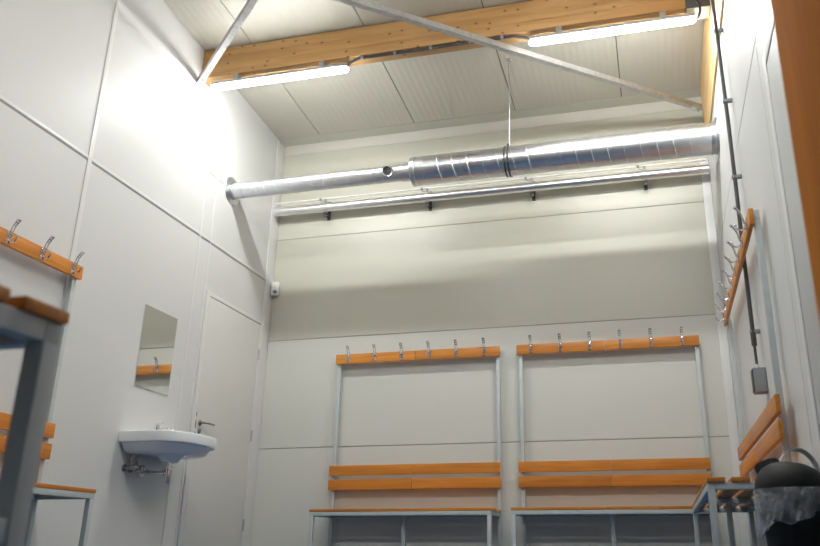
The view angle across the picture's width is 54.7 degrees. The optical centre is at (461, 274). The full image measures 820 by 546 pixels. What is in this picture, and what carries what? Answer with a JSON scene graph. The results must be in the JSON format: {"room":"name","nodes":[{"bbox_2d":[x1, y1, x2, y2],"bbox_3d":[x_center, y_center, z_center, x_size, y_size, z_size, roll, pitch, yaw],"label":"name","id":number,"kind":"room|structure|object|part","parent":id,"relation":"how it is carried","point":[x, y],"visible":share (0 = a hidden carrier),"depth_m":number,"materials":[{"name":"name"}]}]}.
{"room":"changing room","nodes":[
{"label":"changing room","id":0,"kind":"room"},
{"bbox_2d":[0,0,283,545],"bbox_3d":[-2.656,-0.826,3.777,0.100,4.329,7.400,-4,-20,13],"label":"wall","id":1,"kind":"structure","parent":0,"point":[160,130],"depth_m":5.12,"materials":[{"name":"white paint"}]},
{"bbox_2d":[61,0,120,309],"bbox_3d":[-2.325,-0.269,4.787,0.005,3.950,0.037,-4,-20,13],"label":"trim","id":2,"kind":"structure","parent":1,"relation":"attached to","point":[117,5],"depth_m":4.97,"materials":[{"name":"white metal"}]},
{"bbox_2d":[0,95,265,279],"bbox_3d":[-2.611,-1.117,3.841,0.004,0.020,7.150,-4,-20,13],"label":"trim","id":3,"kind":"structure","parent":1,"relation":"attached to","point":[1,97],"depth_m":5.19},
{"bbox_2d":[134,304,177,395],"bbox_3d":[-2.104,0.528,5.467,0.006,0.560,0.380,-4,-20,13],"label":"wall mirror","id":4,"kind":"object","parent":1,"relation":"attached to","point":[157,342],"visible":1,"depth_m":5.45,"materials":[{"name":"silver glass"}]},
{"bbox_2d":[118,422,216,483],"bbox_3d":[-1.889,1.178,5.218,0.440,0.402,0.612,-4,-20,13],"label":"washbasin","id":5,"kind":"object","parent":1,"relation":"attached to","point":[170,446],"visible":1,"depth_m":5.04,"materials":[{"name":"white ceramic"}]},
{"bbox_3d":[-1.988,1.047,5.268,0.148,0.070,0.052,-4,-20,13],"label":"spout","id":6,"kind":"part","parent":5,"relation":"part of","materials":[{"name":"silver metal"}]},
{"bbox_2d":[118,430,216,462],"bbox_3d":[-1.888,1.159,5.224,0.439,0.175,0.612,-4,-20,13],"label":"basin","id":7,"kind":"object","parent":5,"relation":"in","point":[169,446],"depth_m":5.03,"materials":[{"name":"white ceramic"}]},
{"bbox_2d":[161,168,224,545],"bbox_3d":[-1.994,0.624,5.918,0.004,3.020,0.267,-4,-20,13],"label":"trim","id":8,"kind":"structure","parent":1,"relation":"attached to","point":[208,170],"depth_m":5.90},
{"bbox_2d":[176,290,262,545],"bbox_3d":[-1.842,1.240,6.215,0.074,2.055,0.920,-4,-20,13],"label":"door","id":9,"kind":"structure","parent":1,"relation":"in","point":[215,486],"depth_m":6.21,"materials":[{"name":"white paint"}]},
{"bbox_3d":[-1.911,1.150,5.923,0.063,0.101,0.136,-4,-20,13],"label":"handle","id":10,"kind":"part","parent":9,"relation":"part of","materials":[{"name":"silver metal"}]},
{"bbox_2d":[197,0,257,84],"bbox_3d":[-0.613,-2.221,4.218,0.055,0.082,5.221,13,-23,-32],"label":"brace","id":11,"kind":"object","parent":1,"relation":"attached to","point":[249,5],"visible":1,"depth_m":5.73,"materials":[{"name":"metal"}]},
{"bbox_3d":[-2.042,-1.520,6.223,0.055,0.028,0.100,13,-23,-32],"label":"plate","id":12,"kind":"part","parent":11,"relation":"part of","materials":[{"name":"white metal"}]},
{"bbox_2d":[243,141,284,545],"bbox_3d":[-1.746,0.562,7.006,0.006,3.860,0.146,-4,-20,13],"label":"trim","id":13,"kind":"structure","parent":1,"relation":"attached to","point":[266,312],"depth_m":6.97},
{"bbox_2d":[163,0,703,139],"bbox_3d":[-0.700,-2.860,3.988,4.110,0.571,7.600,-4,-20,13],"label":"ceiling","id":14,"kind":"structure","parent":0,"point":[470,82],"depth_m":6.57,"materials":[{"name":"grey metal"}]},
{"bbox_2d":[202,0,685,85],"bbox_3d":[-0.247,-1.801,5.975,3.734,0.257,0.120,-4,-20,13],"label":"ceiling beam","id":15,"kind":"structure","parent":14,"relation":"attached to","point":[535,17],"depth_m":5.92,"materials":[{"name":"brown wood"}]},
{"bbox_2d":[210,61,348,90],"bbox_3d":[-1.413,-1.544,6.164,1.155,0.112,0.101,-4,-20,13],"label":"strip light","id":16,"kind":"object","parent":15,"relation":"attached to","point":[323,69],"visible":1,"depth_m":6.11,"materials":[{"name":"white plastic"}]},
{"bbox_2d":[348,35,528,65],"bbox_3d":[-0.188,-1.663,5.886,1.478,0.066,0.065,-4,-20,13],"label":"cable","id":17,"kind":"object","parent":15,"relation":"attached to","point":[501,37],"visible":0.84,"depth_m":5.88,"materials":[{"name":"grey plastic"}]},
{"bbox_2d":[529,11,695,45],"bbox_3d":[1.056,-1.734,5.591,1.155,0.112,0.101,-4,-20,13],"label":"strip light","id":18,"kind":"object","parent":15,"relation":"attached to","point":[663,21],"visible":1,"depth_m":5.54,"materials":[{"name":"white plastic"}]},
{"bbox_2d":[695,0,701,18],"bbox_3d":[1.593,-1.859,5.417,0.093,0.207,0.066,6,-20,-15],"label":"cable","id":19,"kind":"object","parent":18,"relation":"attached to","point":[696,1],"visible":1,"depth_m":5.39,"materials":[{"name":"black rubber"}]},
{"bbox_2d":[503,58,512,176],"bbox_3d":[0.376,-1.250,6.252,0.056,1.041,0.243,-4,-20,13],"label":"hanger","id":20,"kind":"object","parent":14,"relation":"hanging from","point":[509,59],"visible":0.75,"depth_m":6.14,"materials":[{"name":"metal"}]},
{"bbox_2d":[225,117,719,205],"bbox_3d":[-0.028,-0.843,6.213,3.908,0.320,0.320,-4,-20,13],"label":"ventilation duct","id":21,"kind":"object","parent":20,"relation":"hanging from","point":[696,140],"visible":1,"depth_m":6.02,"materials":[{"name":"metal"}]},
{"bbox_3d":[-0.580,-0.817,6.260,0.072,0.068,0.022,-2,6,7],"label":"damper blade","id":22,"kind":"part","parent":21,"relation":"part of","materials":[{"name":"metal"}]},
{"bbox_3d":[0.382,-1.352,6.287,0.019,0.773,0.009,-4,-20,13],"label":"hanger rod","id":23,"kind":"part","parent":20,"relation":"part of","materials":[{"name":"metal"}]},
{"bbox_2d":[250,109,750,545],"bbox_3d":[0.181,0.453,6.684,3.910,3.870,0.100,-4,-20,13],"label":"wall","id":24,"kind":"structure","parent":0,"point":[502,270],"depth_m":6.57,"materials":[{"name":"white paint"}]},
{"bbox_2d":[271,282,279,295],"bbox_3d":[-1.691,0.133,7.182,0.072,0.128,0.066,4,-20,-11],"label":"sensor","id":25,"kind":"object","parent":24,"relation":"attached to","point":[274,285],"visible":1,"depth_m":7.16,"materials":[{"name":"white plastic"}]},
{"bbox_2d":[319,198,331,220],"bbox_3d":[-1.266,-0.609,7.298,0.076,0.188,0.151,-4,-20,13],"label":"bracket","id":26,"kind":"object","parent":24,"relation":"attached to","point":[328,215],"visible":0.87,"depth_m":7.28,"materials":[{"name":"metal"}]},
{"bbox_2d":[275,158,705,204],"bbox_3d":[0.137,-0.803,6.975,3.878,0.022,0.021,-4,-20,13],"label":"pipe","id":27,"kind":"object","parent":26,"relation":"attached to","point":[703,159],"visible":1,"depth_m":6.93,"materials":[{"name":"silver metal"}]},
{"bbox_2d":[421,187,431,210],"bbox_3d":[-0.319,-0.682,7.078,0.076,0.188,0.151,-4,-20,13],"label":"bracket","id":28,"kind":"object","parent":24,"relation":"attached to","point":[428,204],"visible":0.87,"depth_m":7.06,"materials":[{"name":"grey metal"}]},
{"bbox_2d":[279,88,700,146],"bbox_3d":[0.162,-1.419,7.224,3.910,0.022,0.130,-4,-20,13],"label":"trim","id":29,"kind":"structure","parent":24,"relation":"attached to","point":[688,93],"depth_m":7.20,"materials":[{"name":"white metal"}]},
{"bbox_2d":[284,97,701,156],"bbox_3d":[0.177,-1.340,7.260,3.910,0.105,0.006,-4,-20,13],"label":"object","id":30,"kind":"structure","parent":24,"relation":"attached to","point":[662,106],"depth_m":7.24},
{"bbox_2d":[524,177,534,200],"bbox_3d":[0.595,-0.753,6.866,0.076,0.188,0.151,-4,-20,13],"label":"bracket","id":31,"kind":"object","parent":24,"relation":"attached to","point":[532,192],"visible":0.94,"depth_m":6.84,"materials":[{"name":"grey metal"}]},
{"bbox_2d":[637,165,647,189],"bbox_3d":[1.522,-0.824,6.651,0.076,0.188,0.151,-4,-20,13],"label":"bracket","id":32,"kind":"object","parent":24,"relation":"attached to","point":[644,167],"visible":0.88,"depth_m":6.60,"materials":[{"name":"grey metal"}]},
{"bbox_2d":[700,158,750,545],"bbox_3d":[2.031,0.574,6.100,0.066,3.270,0.010,-4,-20,13],"label":"trim","id":33,"kind":"structure","parent":24,"relation":"attached to","point":[709,212],"depth_m":6.09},
{"bbox_2d":[708,0,819,545],"bbox_3d":[1.239,-1.126,2.873,0.100,4.329,7.400,-4,-20,13],"label":"wall","id":34,"kind":"structure","parent":0,"point":[745,23],"depth_m":4.12,"materials":[{"name":"white paint"}]},
{"bbox_2d":[272,164,708,216],"bbox_3d":[0.146,-0.720,6.938,3.892,0.083,0.083,-4,-20,13],"label":"insulated pipe","id":35,"kind":"object","parent":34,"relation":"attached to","point":[696,169],"visible":1,"depth_m":6.87,"materials":[{"name":"metal"}]},
{"bbox_2d":[700,0,723,123],"bbox_3d":[1.186,-2.673,3.411,0.013,1.034,7.160,-4,-20,13],"label":"wall plate","id":36,"kind":"object","parent":34,"relation":"attached to","point":[709,62],"visible":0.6,"depth_m":5.81,"materials":[{"name":"brown wood"}]},
{"bbox_2d":[334,0,702,111],"bbox_3d":[-0.260,-1.751,5.527,5.018,0.067,0.055,10,-21,-25],"label":"brace","id":37,"kind":"object","parent":36,"relation":"attached to","point":[363,4],"visible":1,"depth_m":5.82,"materials":[{"name":"metal"}]},
{"bbox_3d":[1.946,-1.371,6.546,0.100,0.028,0.055,10,-21,-25],"label":"plate","id":38,"kind":"part","parent":37,"relation":"part of","materials":[{"name":"white metal"}]},
{"bbox_2d":[685,0,709,19],"bbox_3d":[1.651,-1.937,5.534,0.168,0.273,0.135,-4,-20,13],"label":"bracket","id":39,"kind":"object","parent":36,"relation":"attached to","point":[691,5],"visible":0.57,"depth_m":5.45,"materials":[{"name":"grey paint"}]},
{"bbox_2d":[711,0,759,363],"bbox_3d":[1.609,-0.873,4.723,0.054,2.882,0.071,-4,-20,13],"label":"conduit","id":40,"kind":"object","parent":34,"relation":"attached to","point":[752,331],"visible":0.98,"depth_m":4.60,"materials":[{"name":"grey plastic"}]},
{"bbox_2d":[750,364,767,394],"bbox_3d":[1.597,0.560,4.239,0.070,0.158,0.087,-4,-20,13],"label":"switch box","id":41,"kind":"object","parent":34,"relation":"attached to","point":[758,374],"visible":1,"depth_m":4.20,"materials":[{"name":"grey plastic"}]},
{"bbox_3d":[1.567,0.574,4.242,0.007,0.120,0.075,-4,-20,13],"label":"box lid","id":42,"kind":"part","parent":41,"relation":"part of","materials":[{"name":"grey plastic"}]},
{"bbox_2d":[762,11,819,462],"bbox_3d":[1.225,-0.074,2.702,0.008,2.230,1.020,-4,-20,13],"label":"door frame","id":43,"kind":"structure","parent":34,"relation":"in","point":[790,194],"depth_m":3.10,"materials":[{"name":"grey paint"}]},
{"bbox_3d":[-0.718,1.122,2.587,4.110,0.120,7.600,-4,-20,13],"label":"floor","id":44,"kind":"structure","parent":0,"visible":0},
{"bbox_2d":[0,285,69,545],"bbox_3d":[-1.276,0.253,0.981,1.438,0.448,0.396,-4,-20,13],"label":"slatted bench","id":45,"kind":"object","parent":44,"relation":"on","point":[32,325],"visible":1,"depth_m":1.00,"materials":[{"name":"orange wood"}]},
{"bbox_3d":[-1.277,0.309,0.961,1.420,0.030,0.332,-4,-20,13],"label":"rail","id":46,"kind":"part","parent":45,"relation":"part of","materials":[{"name":"grey metal"}]},
{"bbox_3d":[-0.556,0.281,0.982,0.030,0.402,0.030,-4,-20,13],"label":"leg","id":47,"kind":"part","parent":45,"relation":"part of","materials":[{"name":"grey metal"}]},
{"bbox_3d":[-1.276,0.073,1.044,1.426,0.030,0.392,-4,-20,13],"label":"seat frame","id":48,"kind":"part","parent":45,"relation":"part of","materials":[{"name":"grey metal"}]},
{"bbox_2d":[0,218,95,545],"bbox_3d":[-2.355,0.424,3.518,0.380,1.801,1.944,-4,-20,13],"label":"bench","id":49,"kind":"object","parent":44,"relation":"on","point":[42,491],"visible":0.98,"depth_m":4.27,"materials":[{"name":"orange wood"}]},
{"bbox_3d":[-2.377,-0.160,4.259,0.022,0.082,0.974,-4,-20,13],"label":"coat rail","id":50,"kind":"part","parent":49,"relation":"part of","materials":[{"name":"orange wood"}]},
{"bbox_3d":[-2.298,0.771,4.407,0.030,1.736,0.035,-4,-20,13],"label":"post","id":51,"kind":"part","parent":49,"relation":"part of","materials":[{"name":"grey metal"}]},
{"bbox_3d":[-2.357,0.881,3.355,0.376,0.030,1.928,-4,-20,13],"label":"seat frame","id":52,"kind":"part","parent":49,"relation":"part of","materials":[{"name":"grey metal"}]},
{"bbox_3d":[-1.965,1.377,4.114,0.030,0.402,0.030,-4,-20,13],"label":"leg","id":53,"kind":"part","parent":49,"relation":"part of","materials":[{"name":"grey metal"}]},
{"bbox_2d":[308,338,501,545],"bbox_3d":[-0.420,1.387,6.229,1.440,1.801,0.380,-4,-20,13],"label":"bench","id":54,"kind":"object","parent":44,"relation":"on","point":[482,467],"visible":1,"depth_m":6.30,"materials":[{"name":"orange wood"}]},
{"bbox_3d":[-1.143,2.043,5.996,0.030,0.402,0.030,-4,-20,13],"label":"leg","id":55,"kind":"part","parent":54,"relation":"part of","materials":[{"name":"grey metal"}]},
{"bbox_3d":[-1.042,1.523,6.528,0.035,1.736,0.030,-4,-20,13],"label":"post","id":56,"kind":"part","parent":54,"relation":"part of","materials":[{"name":"grey metal"}]},
{"bbox_3d":[-0.728,0.709,6.706,0.709,0.082,0.022,-4,-20,13],"label":"coat rail","id":57,"kind":"part","parent":54,"relation":"part of","materials":[{"name":"orange wood"}]},
{"bbox_3d":[-0.436,2.036,5.968,0.030,0.402,0.030,-4,-20,13],"label":"leg","id":58,"kind":"part","parent":54,"relation":"part of","materials":[{"name":"grey metal"}]},
{"bbox_3d":[-0.427,1.845,6.069,1.418,0.030,0.376,-4,-20,13],"label":"seat frame","id":59,"kind":"part","parent":54,"relation":"part of","materials":[{"name":"grey metal"}]},
{"bbox_3d":[-0.032,0.655,6.545,0.719,0.082,0.022,-4,-20,13],"label":"coat rail","id":60,"kind":"part","parent":54,"relation":"part of","materials":[{"name":"orange wood"}]},
{"bbox_3d":[0.205,1.939,5.683,0.030,0.402,0.030,-4,-20,13],"label":"leg","id":61,"kind":"part","parent":54,"relation":"part of","materials":[{"name":"grey metal"}]},
{"bbox_3d":[0.299,1.420,6.217,0.035,1.736,0.030,-4,-20,13],"label":"post","id":62,"kind":"part","parent":54,"relation":"part of","materials":[{"name":"grey metal"}]},
{"bbox_2d":[511,326,711,545],"bbox_3d":[1.103,1.269,5.875,1.440,1.801,0.380,-4,-20,13],"label":"bench","id":63,"kind":"object","parent":44,"relation":"on","point":[524,482],"visible":0.98,"depth_m":5.96,"materials":[{"name":"orange wood"}]},
{"bbox_3d":[0.380,1.925,5.642,0.030,0.402,0.030,-4,-20,13],"label":"leg","id":64,"kind":"part","parent":63,"relation":"part of","materials":[{"name":"grey metal"}]},
{"bbox_3d":[0.481,1.406,6.175,0.035,1.736,0.030,-4,-20,13],"label":"post","id":65,"kind":"part","parent":63,"relation":"part of","materials":[{"name":"grey metal"}]},
{"bbox_3d":[0.795,0.591,6.353,0.709,0.082,0.022,-4,-20,13],"label":"coat rail","id":66,"kind":"part","parent":63,"relation":"part of","materials":[{"name":"orange wood"}]},
{"bbox_3d":[1.096,1.728,5.715,1.418,0.030,0.376,-4,-20,13],"label":"seat frame","id":67,"kind":"part","parent":63,"relation":"part of","materials":[{"name":"grey metal"}]},
{"bbox_3d":[1.087,1.919,5.615,0.030,0.402,0.030,-4,-20,13],"label":"leg","id":68,"kind":"part","parent":63,"relation":"part of","materials":[{"name":"grey metal"}]},
{"bbox_3d":[1.491,0.538,6.191,0.719,0.082,0.022,-4,-20,13],"label":"coat rail","id":69,"kind":"part","parent":63,"relation":"part of","materials":[{"name":"orange wood"}]},
{"bbox_3d":[1.822,1.303,5.864,0.035,1.736,0.030,-4,-20,13],"label":"post","id":70,"kind":"part","parent":63,"relation":"part of","materials":[{"name":"grey metal"}]},
{"bbox_2d":[692,206,791,545],"bbox_3d":[1.490,0.776,4.468,0.380,1.801,2.130,-4,-20,13],"label":"bench","id":71,"kind":"object","parent":44,"relation":"on","point":[746,498],"visible":0.93,"depth_m":4.02,"materials":[{"name":"orange wood"}]},
{"bbox_3d":[1.567,1.786,5.231,0.030,0.402,0.030,-4,-20,13],"label":"leg","id":72,"kind":"part","parent":71,"relation":"part of","materials":[{"name":"grey metal"}]},
{"bbox_3d":[1.071,1.111,3.318,0.030,0.402,0.030,-4,-20,13],"label":"leg","id":73,"kind":"part","parent":71,"relation":"part of","materials":[{"name":"grey metal"}]},
{"bbox_3d":[1.488,1.234,4.307,0.376,0.030,2.118,-4,-20,13],"label":"seat frame","id":74,"kind":"part","parent":71,"relation":"part of","materials":[{"name":"grey metal"}]},
{"bbox_3d":[1.456,1.438,4.243,0.030,0.402,0.030,-4,-20,13],"label":"leg","id":75,"kind":"part","parent":71,"relation":"part of","materials":[{"name":"grey metal"}]},
{"bbox_3d":[1.755,0.179,5.167,0.022,0.082,0.949,-4,-20,13],"label":"coat rail","id":76,"kind":"part","parent":71,"relation":"part of","materials":[{"name":"orange wood"}]},
{"bbox_3d":[1.875,1.093,5.266,0.030,1.736,0.035,-4,-20,13],"label":"post","id":77,"kind":"part","parent":71,"relation":"part of","materials":[{"name":"grey metal"}]},
{"bbox_3d":[1.528,-0.131,4.291,0.022,0.082,0.959,-4,-20,13],"label":"coat rail","id":78,"kind":"part","parent":71,"relation":"part of","materials":[{"name":"orange wood"}]},
{"bbox_3d":[1.444,0.506,3.603,0.030,1.736,0.035,-4,-20,13],"label":"post","id":79,"kind":"part","parent":71,"relation":"part of","materials":[{"name":"grey metal"}]},
{"bbox_2d":[754,447,819,545],"bbox_3d":[1.190,0.875,2.813,0.265,0.513,0.265,-4,-20,13],"label":"waste bin","id":80,"kind":"object","parent":44,"relation":"on","point":[788,492],"visible":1,"depth_m":2.75,"materials":[{"name":"black plastic"}]},
{"bbox_3d":[1.190,0.737,2.862,0.250,0.110,0.250,-4,-20,13],"label":"dome lid","id":81,"kind":"part","parent":80,"relation":"part of","materials":[{"name":"black plastic"}]},
{"bbox_3d":[1.245,0.724,2.923,0.148,0.154,0.080,-4,-20,13],"label":"carry handle","id":82,"kind":"part","parent":80,"relation":"part of","materials":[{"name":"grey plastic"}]},
{"bbox_2d":[770,0,819,323],"bbox_3d":[0.509,-0.539,1.163,0.040,2.080,0.500,-4,-20,13],"label":"wooden panel","id":83,"kind":"object","parent":44,"relation":"on","point":[796,22],"visible":1,"depth_m":1.20,"materials":[{"name":"brown wood"}]}
]}

